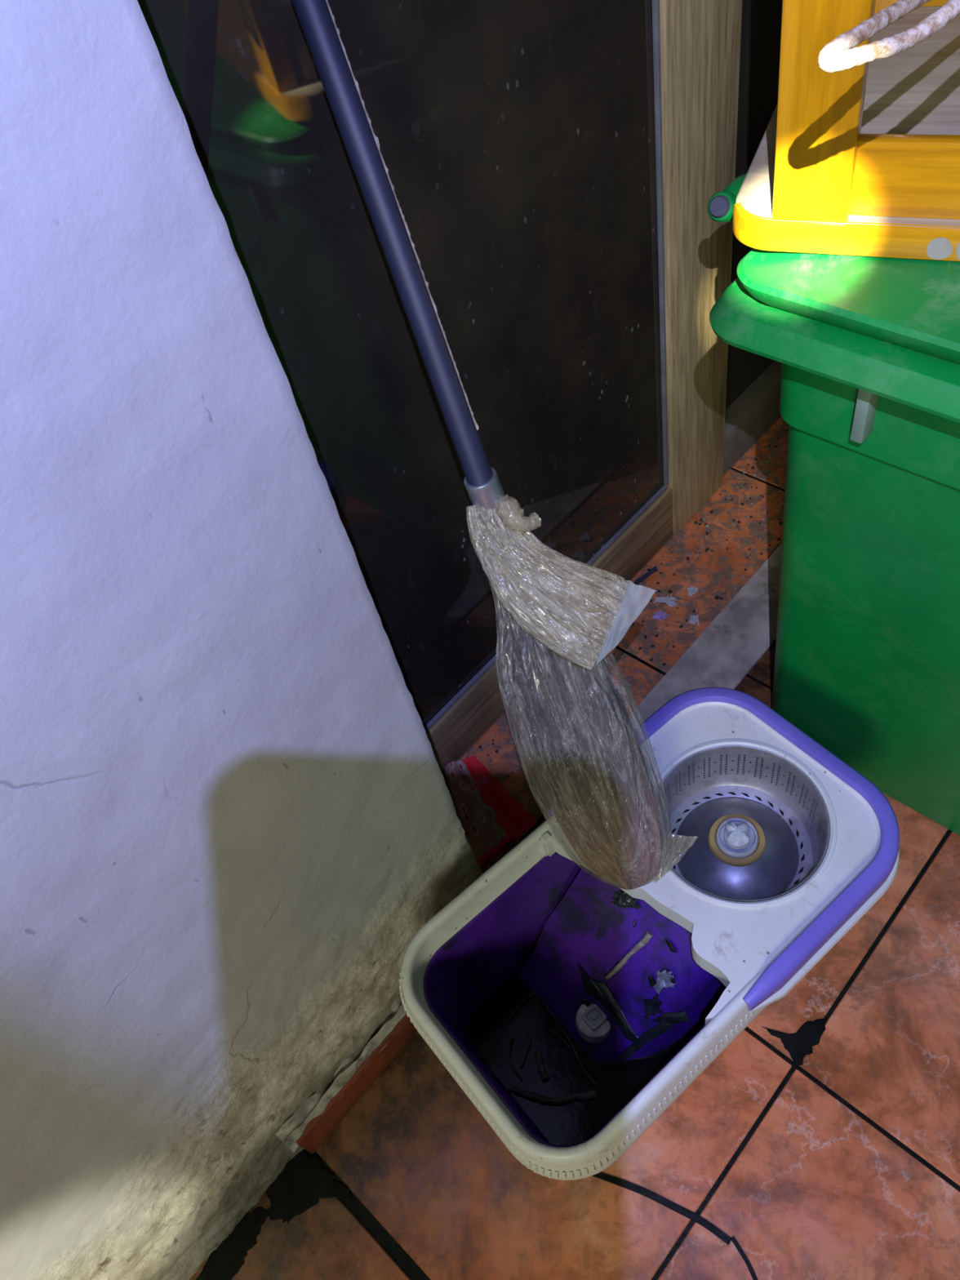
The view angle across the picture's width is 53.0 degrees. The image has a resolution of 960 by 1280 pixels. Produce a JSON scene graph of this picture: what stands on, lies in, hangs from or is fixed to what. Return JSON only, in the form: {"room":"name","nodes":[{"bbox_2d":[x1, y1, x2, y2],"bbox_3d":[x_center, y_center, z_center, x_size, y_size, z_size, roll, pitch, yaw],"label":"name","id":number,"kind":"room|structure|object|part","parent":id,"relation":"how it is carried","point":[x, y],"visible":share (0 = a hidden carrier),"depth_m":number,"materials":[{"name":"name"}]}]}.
{"room":"utility area","nodes":[
{"label":"utility area","id":0,"kind":"room"},
{"bbox_2d":[0,0,482,1279],"bbox_3d":[-0.655,0.178,0.316,0.278,1.750,1.337,32,64,31],"label":"wall","id":1,"kind":"structure","parent":0,"point":[229,823],"depth_m":0.63,"materials":[{"name":"paint"}]},
{"bbox_2d":[275,995,417,1154],"bbox_3d":[-0.090,0.425,1.083,0.030,0.072,0.340,32,64,31],"label":"baseboard","id":2,"kind":"structure","parent":1,"relation":"attached to","point":[317,1117],"depth_m":1.04,"materials":[{"name":"red tile"}]},
{"bbox_2d":[189,416,959,1279],"bbox_3d":[0.388,0.502,1.001,2.600,0.066,3.800,32,64,31],"label":"floor","id":3,"kind":"structure","parent":0,"point":[822,1142],"depth_m":1.00,"materials":[{"name":"red tile"}]},
{"bbox_2d":[444,755,537,866],"bbox_3d":[-0.007,0.212,1.252,0.096,0.013,0.152,-32,53,-13],"label":"wrapper","id":4,"kind":"object","parent":3,"relation":"on","point":[491,818],"visible":0.98,"depth_m":1.24,"materials":[{"name":"red plastic"}]},
{"bbox_2d":[634,566,657,585],"bbox_3d":[0.251,-0.097,1.456,0.042,0.007,0.007,-35,54,-15],"label":"stick","id":5,"kind":"object","parent":3,"relation":"on","point":[654,569],"visible":1,"depth_m":1.45,"materials":[{"name":"blue plastic"}]},
{"bbox_2d":[399,687,899,1180],"bbox_3d":[0.178,0.311,1.000,0.483,0.248,0.283,-37,54,-17],"label":"bucket","id":6,"kind":"object","parent":3,"relation":"on","point":[507,984],"depth_m":0.98,"materials":[{"name":"white plastic"}]},
{"bbox_2d":[291,0,696,889],"bbox_3d":[0.030,-0.148,0.722,0.146,0.732,0.430,-19,51,-3],"label":"mop","id":7,"kind":"object","parent":6,"relation":"on","point":[588,763],"visible":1,"depth_m":0.79,"materials":[{"name":"fabric"}]},
{"bbox_3d":[0.177,0.318,1.006,0.432,0.178,0.224,-37,54,-17],"label":"tank","id":8,"kind":"part","parent":6,"relation":"part of","materials":[{"name":"purple plastic"}]},
{"bbox_2d":[610,889,640,909],"bbox_3d":[0.152,0.269,0.995,0.032,0.016,0.016,15,57,23],"label":"leaf","id":9,"kind":"object","parent":6,"relation":"on","point":[624,900],"visible":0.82,"depth_m":1.00,"materials":[{"name":"plant"}]},
{"bbox_3d":[0.154,0.325,0.989,0.060,0.051,0.010,-31,53,-12],"label":"plastic strip","id":10,"kind":"part","parent":6,"relation":"part of","materials":[{"name":"beige plastic"}]},
{"bbox_2d":[644,993,663,1020],"bbox_3d":[0.173,0.368,0.965,0.022,0.018,0.016,-22,51,-6],"label":"leaf","id":11,"kind":"object","parent":6,"relation":"in","point":[653,1005],"visible":1,"depth_m":0.96,"materials":[{"name":"black plant"}]},
{"bbox_2d":[653,968,676,994],"bbox_3d":[0.183,0.339,0.959,0.022,0.019,0.018,-17,51,-2],"label":"scrap","id":12,"kind":"object","parent":6,"relation":"in","point":[663,980],"visible":1,"depth_m":0.96,"materials":[{"name":"grey paper"}]},
{"bbox_3d":[0.227,0.200,0.948,0.262,0.026,0.234,-37,54,-17],"label":"drum plate","id":13,"kind":"part","parent":6,"relation":"part of","materials":[{"name":"white plastic"}]},
{"bbox_3d":[0.246,0.178,0.948,0.248,0.028,0.275,-37,54,-17],"label":"handle","id":14,"kind":"part","parent":6,"relation":"part of","materials":[{"name":"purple plastic"}]},
{"bbox_2d":[651,609,671,621],"bbox_3d":[0.264,-0.035,1.406,0.025,0.003,0.021,32,64,31],"label":"scrap","id":15,"kind":"object","parent":3,"relation":"on","point":[660,615],"visible":1,"depth_m":1.41,"materials":[{"name":"purple paper"}]},
{"bbox_2d":[653,595,679,607],"bbox_3d":[0.276,-0.058,1.422,0.036,0.003,0.020,14,57,22],"label":"scrap","id":16,"kind":"object","parent":3,"relation":"on","point":[670,602],"visible":1,"depth_m":1.42,"materials":[{"name":"grey paper"}]},
{"bbox_2d":[686,586,698,595],"bbox_3d":[0.316,-0.073,1.425,0.017,0.003,0.020,-9,51,5],"label":"scrap","id":17,"kind":"object","parent":3,"relation":"on","point":[691,590],"visible":1,"depth_m":1.43,"materials":[{"name":"grey paper"}]},
{"bbox_2d":[688,614,699,626],"bbox_3d":[0.310,-0.028,1.391,0.015,0.003,0.021,-1,52,11],"label":"scrap","id":18,"kind":"object","parent":3,"relation":"on","point":[693,619],"visible":1,"depth_m":1.39,"materials":[{"name":"grey paper"}]},
{"bbox_2d":[707,173,959,835],"bbox_3d":[0.591,-0.114,0.954,0.711,0.698,0.525,32,64,31],"label":"wheelie bin","id":19,"kind":"object","parent":3,"relation":"on","point":[867,658],"visible":0.76,"depth_m":0.84,"materials":[{"name":"green plastic"}]},
{"bbox_3d":[0.233,-0.393,0.854,0.033,0.033,0.041,32,64,31],"label":"hinge arm","id":20,"kind":"part","parent":19,"relation":"part of","materials":[{"name":"green plastic"}]},
{"bbox_3d":[0.567,-0.292,0.684,0.632,0.054,0.525,32,64,31],"label":"lid","id":21,"kind":"part","parent":19,"relation":"part of","materials":[{"name":"green plastic"}]},
{"bbox_2d":[732,0,959,261],"bbox_3d":[0.414,-0.541,0.591,0.419,0.444,0.410,12,56,21],"label":"wooden stool","id":22,"kind":"object","parent":19,"relation":"on","point":[864,160],"visible":0.98,"depth_m":0.67,"materials":[{"name":"yellow wood"}]},
{"bbox_3d":[0.202,-0.435,0.537,0.061,0.420,0.035,12,56,21],"label":"leg","id":23,"kind":"part","parent":22,"relation":"part of","materials":[{"name":"yellow wood"}]},
{"bbox_3d":[0.323,-0.722,0.737,0.073,0.420,0.043,12,56,21],"label":"leg","id":24,"kind":"part","parent":22,"relation":"part of","materials":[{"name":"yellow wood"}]},
{"bbox_2d":[817,0,959,73],"bbox_3d":[0.288,-0.365,0.522,0.054,0.070,0.356,32,64,31],"label":"rope","id":25,"kind":"object","parent":22,"relation":"attached to","point":[841,54],"visible":1,"depth_m":0.45,"materials":[{"name":"white fabric"}]},
{"bbox_2d":[725,0,782,408],"bbox_3d":[0.508,-1.165,1.089,0.085,1.800,0.998,32,64,31],"label":"wall","id":26,"kind":"structure","parent":0,"point":[761,20],"depth_m":1.21,"materials":[{"name":"paint"}]},
{"bbox_2d":[137,0,742,776],"bbox_3d":[-0.135,-0.448,0.663,0.043,1.799,1.100,32,64,31],"label":"door","id":27,"kind":"structure","parent":26,"relation":"in","point":[555,167],"depth_m":0.96,"materials":[{"name":"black glass"}]},
{"bbox_3d":[0.006,0.068,1.321,0.042,0.105,1.100,32,64,31],"label":"rail","id":28,"kind":"part","parent":27,"relation":"part of","materials":[{"name":"brown wood"}]},
{"bbox_2d":[723,360,781,475],"bbox_3d":[0.458,-0.381,1.589,0.037,0.085,0.278,32,64,31],"label":"trim","id":29,"kind":"structure","parent":26,"relation":"attached to","point":[753,412],"depth_m":1.56,"materials":[{"name":"wood"}]}
]}

